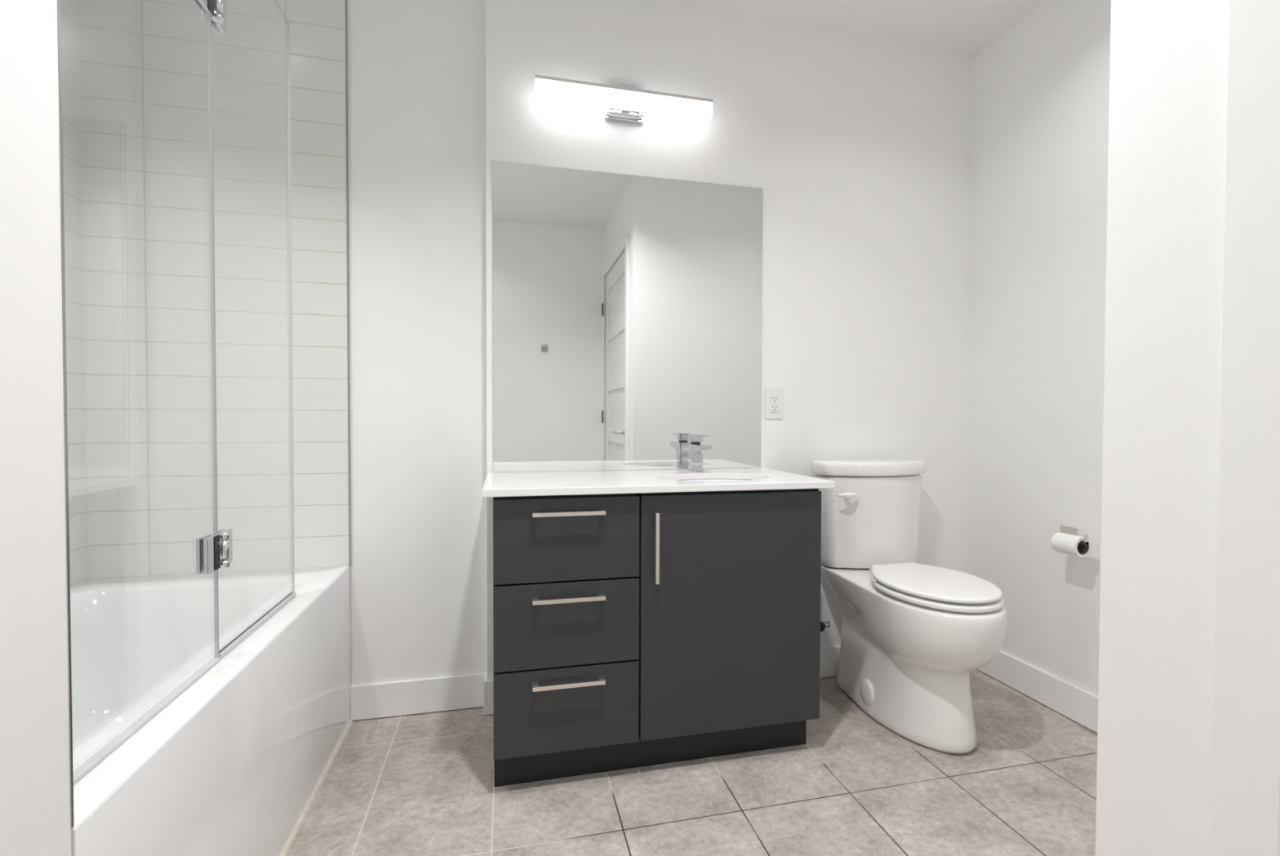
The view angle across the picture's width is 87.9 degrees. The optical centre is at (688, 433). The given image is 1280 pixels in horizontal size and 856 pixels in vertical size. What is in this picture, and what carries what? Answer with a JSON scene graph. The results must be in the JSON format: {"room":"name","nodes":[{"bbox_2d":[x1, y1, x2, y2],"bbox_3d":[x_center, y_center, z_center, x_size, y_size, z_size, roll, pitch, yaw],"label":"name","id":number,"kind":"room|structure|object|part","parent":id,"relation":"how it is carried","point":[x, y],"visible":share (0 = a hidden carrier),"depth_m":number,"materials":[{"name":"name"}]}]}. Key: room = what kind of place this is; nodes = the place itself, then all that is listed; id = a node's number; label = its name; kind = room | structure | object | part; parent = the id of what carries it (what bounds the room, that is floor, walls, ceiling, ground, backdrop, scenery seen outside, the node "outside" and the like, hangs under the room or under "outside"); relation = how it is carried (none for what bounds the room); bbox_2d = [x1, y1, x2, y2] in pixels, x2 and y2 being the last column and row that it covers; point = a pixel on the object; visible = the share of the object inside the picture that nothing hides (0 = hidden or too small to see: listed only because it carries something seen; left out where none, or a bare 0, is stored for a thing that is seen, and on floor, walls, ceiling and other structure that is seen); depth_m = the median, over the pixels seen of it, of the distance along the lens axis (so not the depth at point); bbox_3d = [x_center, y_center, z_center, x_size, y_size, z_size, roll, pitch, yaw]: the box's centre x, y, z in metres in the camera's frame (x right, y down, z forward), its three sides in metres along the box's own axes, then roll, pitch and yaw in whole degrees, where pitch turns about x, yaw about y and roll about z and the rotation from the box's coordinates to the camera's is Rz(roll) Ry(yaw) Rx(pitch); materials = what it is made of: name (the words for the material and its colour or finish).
{"room":"bathroom","nodes":[
{"label":"bathroom","id":0,"kind":"room"},
{"bbox_2d":[0,0,71,855],"bbox_3d":[-0.842,-0.234,-0.112,0.703,2.450,1.605,0,1,-15],"label":"wall","id":1,"kind":"structure","parent":0,"point":[35,820],"depth_m":0.71,"materials":[{"name":"white paint"}]},
{"bbox_2d":[60,0,88,586],"bbox_3d":[-1.701,-0.267,1.171,0.268,2.450,1.527,0,1,-15],"label":"wall","id":2,"kind":"structure","parent":0,"point":[69,9],"depth_m":1.90,"materials":[{"name":"white tile"}]},
{"bbox_2d":[78,0,487,686],"bbox_3d":[-1.385,-0.287,2.150,1.400,2.450,0.191,0,1,-15],"label":"wall","id":3,"kind":"structure","parent":0,"point":[144,135],"depth_m":2.09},
{"bbox_2d":[345,0,351,565],"bbox_3d":[-1.096,-0.541,2.127,0.004,1.938,0.009,0,1,-15],"label":"trim","id":4,"kind":"structure","parent":3,"relation":"attached to","point":[346,24],"depth_m":2.12,"materials":[{"name":"metal"}]},
{"bbox_2d":[349,565,351,685],"bbox_3d":[-1.101,0.626,2.156,0.004,0.394,0.004,0,1,-15],"label":"trim","id":5,"kind":"structure","parent":3,"relation":"attached to","point":[349,566],"depth_m":2.16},
{"bbox_2d":[350,673,484,720],"bbox_3d":[-0.902,0.879,2.213,0.416,0.113,0.012,0,1,-15],"label":"baseboard","id":6,"kind":"structure","parent":3,"relation":"attached to","point":[400,698],"depth_m":2.21,"materials":[{"name":"white paint"}]},
{"bbox_2d":[285,669,1097,855],"bbox_3d":[-0.026,1.020,0.983,3.393,0.100,3.223,0,1,-15],"label":"floor","id":7,"kind":"structure","parent":0,"point":[420,784],"depth_m":1.73,"materials":[{"name":"grey tile"}]},
{"bbox_2d":[70,566,350,855],"bbox_3d":[-1.251,0.701,1.374,0.702,0.510,1.417,0,1,-15],"label":"bathtub","id":8,"kind":"object","parent":7,"relation":"on","point":[231,766],"visible":0.89,"depth_m":1.55,"materials":[{"name":"white ceramic"}]},
{"bbox_2d":[72,0,296,784],"bbox_3d":[-0.913,-0.311,1.256,0.032,1.520,1.056,0,1,-15],"label":"shower door frame","id":9,"kind":"structure","parent":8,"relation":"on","point":[214,553],"depth_m":1.29,"materials":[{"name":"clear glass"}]},
{"bbox_3d":[-0.918,-0.835,1.245,0.020,0.068,0.054,0,1,-15],"label":"clamp plate","id":10,"kind":"part","parent":9,"relation":"part of","materials":[{"name":"silver metal"}]},
{"bbox_3d":[-0.922,0.231,1.269,0.020,0.068,0.054,0,1,-15],"label":"clamp plate","id":11,"kind":"part","parent":9,"relation":"part of","materials":[{"name":"silver metal"}]},
{"bbox_3d":[-0.854,-0.308,1.019,0.006,1.514,0.560,0,1,-15],"label":"fixed panel","id":12,"kind":"part","parent":9,"relation":"part of","materials":[{"name":"clear glass"}]},
{"bbox_3d":[-0.936,-0.837,1.313,0.020,0.068,0.042,0,1,-15],"label":"clamp plate","id":13,"kind":"part","parent":9,"relation":"part of","materials":[{"name":"silver metal"}]},
{"bbox_3d":[-0.941,0.230,1.337,0.020,0.068,0.042,0,1,-15],"label":"clamp plate","id":14,"kind":"part","parent":9,"relation":"part of","materials":[{"name":"silver metal"}]},
{"bbox_3d":[-0.995,-0.323,1.528,0.006,1.508,0.486,0,1,-15],"label":"hinged panel","id":15,"kind":"part","parent":9,"relation":"part of","materials":[{"name":"clear glass"}]},
{"bbox_2d":[280,719,353,855],"bbox_3d":[-0.841,0.956,1.228,0.009,0.010,1.923,0,1,-15],"label":"trim","id":16,"kind":"structure","parent":8,"relation":"attached to","point":[304,812],"depth_m":1.73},
{"bbox_2d":[493,488,821,786],"bbox_3d":[-0.121,0.550,2.064,0.929,0.790,0.541,0,1,-15],"label":"vanity cabinet","id":17,"kind":"object","parent":7,"relation":"on","point":[637,629],"visible":0.82,"depth_m":1.83,"materials":[{"name":"laminate"}]},
{"bbox_3d":[-0.324,0.737,1.776,0.384,0.224,0.018,0,1,-15],"label":"drawer","id":18,"kind":"part","parent":17,"relation":"part of","materials":[{"name":"grey laminate"}]},
{"bbox_3d":[-0.323,0.508,1.771,0.384,0.224,0.018,0,1,-15],"label":"drawer","id":19,"kind":"part","parent":17,"relation":"part of","materials":[{"name":"grey laminate"}]},
{"bbox_3d":[-0.322,0.281,1.766,0.384,0.220,0.018,0,1,-15],"label":"drawer","id":20,"kind":"part","parent":17,"relation":"part of","materials":[{"name":"grey laminate"}]},
{"bbox_3d":[-0.317,0.662,1.749,0.189,0.010,0.034,0,1,-15],"label":"handle","id":21,"kind":"part","parent":17,"relation":"part of","materials":[{"name":"silver metal"}]},
{"bbox_3d":[-0.316,0.437,1.744,0.189,0.010,0.034,0,1,-15],"label":"handle","id":22,"kind":"part","parent":17,"relation":"part of","materials":[{"name":"silver metal"}]},
{"bbox_3d":[-0.315,0.210,1.739,0.189,0.010,0.034,0,1,-15],"label":"handle","id":23,"kind":"part","parent":17,"relation":"part of","materials":[{"name":"silver metal"}]},
{"bbox_3d":[-0.089,0.312,1.804,0.010,0.193,0.034,0,1,-15],"label":"handle","id":24,"kind":"part","parent":17,"relation":"part of","materials":[{"name":"silver metal"}]},
{"bbox_2d":[481,467,835,497],"bbox_3d":[-0.120,0.145,2.066,0.988,0.020,0.545,0,1,-15],"label":"countertop","id":25,"kind":"structure","parent":17,"relation":"on","point":[617,482],"depth_m":1.91,"materials":[{"name":"white stone"}]},
{"bbox_2d":[687,434,711,471],"bbox_3d":[0.037,0.068,2.246,0.045,0.127,0.152,0,1,-15],"label":"faucet","id":26,"kind":"object","parent":25,"relation":"on","point":[696,450],"visible":1,"depth_m":2.27,"materials":[{"name":"silver metal"}]},
{"bbox_3d":[0.031,0.017,2.265,0.042,0.026,0.108,0,1,-15],"label":"lever","id":27,"kind":"part","parent":26,"relation":"part of","materials":[{"name":"silver metal"}]},
{"bbox_3d":[0.043,0.057,2.224,0.039,0.035,0.108,0,1,-15],"label":"spout","id":28,"kind":"part","parent":26,"relation":"part of","materials":[{"name":"silver metal"}]},
{"bbox_2d":[678,479,743,480],"bbox_3d":[0.081,0.229,2.077,0.407,0.145,0.290,0,1,-15],"label":"sink basin","id":29,"kind":"object","parent":25,"relation":"in","point":[693,479],"visible":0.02,"depth_m":2.21,"materials":[{"name":"white ceramic"}]},
{"bbox_3d":[0.127,0.509,1.895,0.541,0.678,0.018,0,1,-15],"label":"door","id":30,"kind":"part","parent":17,"relation":"part of","materials":[{"name":"grey laminate"}]},
{"bbox_2d":[811,458,1007,754],"bbox_3d":[0.744,0.525,2.202,0.432,0.842,0.722,0,1,-15],"label":"toilet","id":31,"kind":"object","parent":7,"relation":"on","point":[913,636],"visible":0.99,"depth_m":2.12,"materials":[{"name":"white ceramic"}]},
{"bbox_3d":[0.558,0.217,2.328,0.090,0.020,0.038,0,1,-15],"label":"flush lever","id":32,"kind":"part","parent":31,"relation":"part of","materials":[{"name":"white plastic"}]},
{"bbox_3d":[0.677,0.319,2.450,0.410,0.333,0.189,0,1,-15],"label":"tank","id":33,"kind":"part","parent":31,"relation":"part of","materials":[{"name":"white ceramic"}]},
{"bbox_3d":[0.678,0.125,2.443,0.428,0.052,0.203,0,1,-15],"label":"tank lid","id":34,"kind":"part","parent":31,"relation":"part of","materials":[{"name":"white ceramic"}]},
{"bbox_3d":[0.747,0.719,2.199,0.370,0.454,0.707,0,1,-15],"label":"bowl","id":35,"kind":"part","parent":31,"relation":"part of","materials":[{"name":"white ceramic"}]},
{"bbox_3d":[0.776,0.491,2.092,0.347,0.024,0.466,0,1,-15],"label":"seat","id":36,"kind":"part","parent":31,"relation":"part of","materials":[{"name":"white plastic"}]},
{"bbox_3d":[0.776,0.468,2.094,0.338,0.020,0.461,0,1,-15],"label":"seat lid","id":37,"kind":"part","parent":31,"relation":"part of","materials":[{"name":"white plastic"}]},
{"bbox_2d":[485,0,973,679],"bbox_3d":[0.258,-0.289,2.574,1.993,2.450,0.250,0,1,-15],"label":"wall","id":38,"kind":"structure","parent":0,"point":[858,149],"depth_m":2.50,"materials":[{"name":"white paint"}]},
{"bbox_2d":[483,672,487,715],"bbox_3d":[-0.687,0.879,2.238,0.012,0.113,0.079,0,1,-15],"label":"baseboard","id":39,"kind":"structure","parent":38,"relation":"attached to","point":[485,680],"depth_m":2.20,"materials":[{"name":"white paint"}]},
{"bbox_2d":[534,75,712,124],"bbox_3d":[-0.217,-1.131,2.240,0.595,0.113,0.100,0,1,-15],"label":"vanity light","id":40,"kind":"object","parent":38,"relation":"attached to","point":[626,104],"visible":1,"depth_m":2.20,"materials":[{"name":"silver metal"}]},
{"bbox_3d":[-0.210,-1.157,2.241,0.052,0.020,0.058,0,1,-15],"label":"arm","id":41,"kind":"part","parent":40,"relation":"part of","materials":[{"name":"silver metal"}]},
{"bbox_2d":[492,160,762,472],"bbox_3d":[-0.190,-0.385,2.315,0.950,1.026,0.005,0,1,-15],"label":"wall mirror","id":42,"kind":"object","parent":38,"relation":"attached to","point":[627,308],"visible":1,"depth_m":2.30,"materials":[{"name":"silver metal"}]},
{"bbox_2d":[487,646,839,715],"bbox_3d":[0.224,0.879,2.456,1.861,0.113,0.012,0,1,-15],"label":"baseboard","id":43,"kind":"structure","parent":38,"relation":"attached to","point":[829,656],"depth_m":2.53,"materials":[{"name":"white paint"}]},
{"bbox_2d":[764,387,782,418],"bbox_3d":[0.317,-0.112,2.459,0.070,0.115,0.008,0,1,-15],"label":"electrical outlet","id":44,"kind":"object","parent":38,"relation":"attached to","point":[773,396],"visible":1,"depth_m":2.46,"materials":[{"name":"white plastic"}]},
{"bbox_2d":[769,394,778,412],"bbox_3d":[0.317,-0.112,2.457,0.033,0.067,0.004,0,1,-15],"label":"receptacle","id":45,"kind":"object","parent":44,"relation":"attached to","point":[774,398],"depth_m":2.46,"materials":[{"name":"plastic"}]},
{"bbox_2d":[820,621,830,631],"bbox_3d":[0.483,0.621,2.481,0.078,0.246,0.088,0,1,-15],"label":"supply valve","id":46,"kind":"object","parent":38,"relation":"attached to","point":[824,624],"visible":0.24,"depth_m":2.46,"materials":[{"name":"silver metal"}]},
{"bbox_3d":[0.484,0.715,2.445,0.042,0.042,0.012,0,1,-15],"label":"handle","id":47,"kind":"part","parent":46,"relation":"part of","materials":[{"name":"black plastic"}]},
{"bbox_2d":[651,0,1046,57],"bbox_3d":[-0.014,-1.529,0.926,3.393,0.100,3.223,0,1,-15],"label":"ceiling","id":48,"kind":"structure","parent":0,"point":[966,28],"depth_m":2.39,"materials":[{"name":"white paint"}]},
{"bbox_2d":[965,0,1111,696],"bbox_3d":[1.423,-0.268,1.875,0.120,2.450,1.719,0,1,-15],"label":"wall","id":49,"kind":"structure","parent":0,"point":[1041,91],"depth_m":2.33,"materials":[{"name":"white paint"}]},
{"bbox_2d":[977,650,1097,733],"bbox_3d":[1.341,0.895,1.931,0.012,0.113,1.619,0,1,-15],"label":"baseboard","id":50,"kind":"structure","parent":49,"relation":"attached to","point":[1073,702],"depth_m":2.29,"materials":[{"name":"white paint"}]},
{"bbox_2d":[1060,524,1088,545],"bbox_3d":[1.244,0.340,2.141,0.084,0.059,0.173,0,1,-15],"label":"toilet paper holder","id":51,"kind":"object","parent":49,"relation":"attached to","point":[1064,529],"visible":0.57,"depth_m":2.18,"materials":[{"name":"silver metal"}]},
{"bbox_3d":[1.266,0.339,2.204,0.010,0.058,0.064,0,1,-15],"label":"mounting plate","id":52,"kind":"part","parent":51,"relation":"part of","materials":[{"name":"silver metal"}]},
{"bbox_2d":[1050,532,1090,557],"bbox_3d":[1.216,0.354,2.109,0.063,0.063,0.095,0,1,-15],"label":"toilet paper roll","id":53,"kind":"object","parent":51,"relation":"on","point":[1067,544],"visible":0.99,"depth_m":2.09,"materials":[{"name":"white paper"}]},
{"bbox_3d":[1.247,0.329,2.116,0.074,0.034,0.123,0,1,-15],"label":"arm","id":54,"kind":"part","parent":51,"relation":"part of","materials":[{"name":"silver metal"}]},
{"bbox_2d":[1095,0,1227,855],"bbox_3d":[1.271,-0.236,0.405,1.197,2.450,1.234,0,1,-15],"label":"wall","id":55,"kind":"structure","parent":0,"point":[1168,70],"depth_m":0.77,"materials":[{"name":"white paint"}]},
{"bbox_2d":[1208,0,1279,855],"bbox_3d":[0.704,-0.084,0.173,0.100,2.149,1.081,0,1,-15],"label":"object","id":56,"kind":"structure","parent":55,"relation":"in","point":[1245,805],"depth_m":0.66,"materials":[{"name":"white paint"}]},
{"bbox_3d":[-1.059,-0.253,0.665,0.699,2.450,0.008,0,1,-15],"label":"wall","id":57,"kind":"structure","parent":0,"visible":0},
{"bbox_2d":[57,0,74,828],"bbox_3d":[-0.718,-0.509,0.751,0.005,1.938,0.004,0,1,-15],"label":"trim","id":58,"kind":"structure","parent":57,"relation":"attached to","point":[58,1],"depth_m":0.76,"materials":[{"name":"metal"}]}
]}

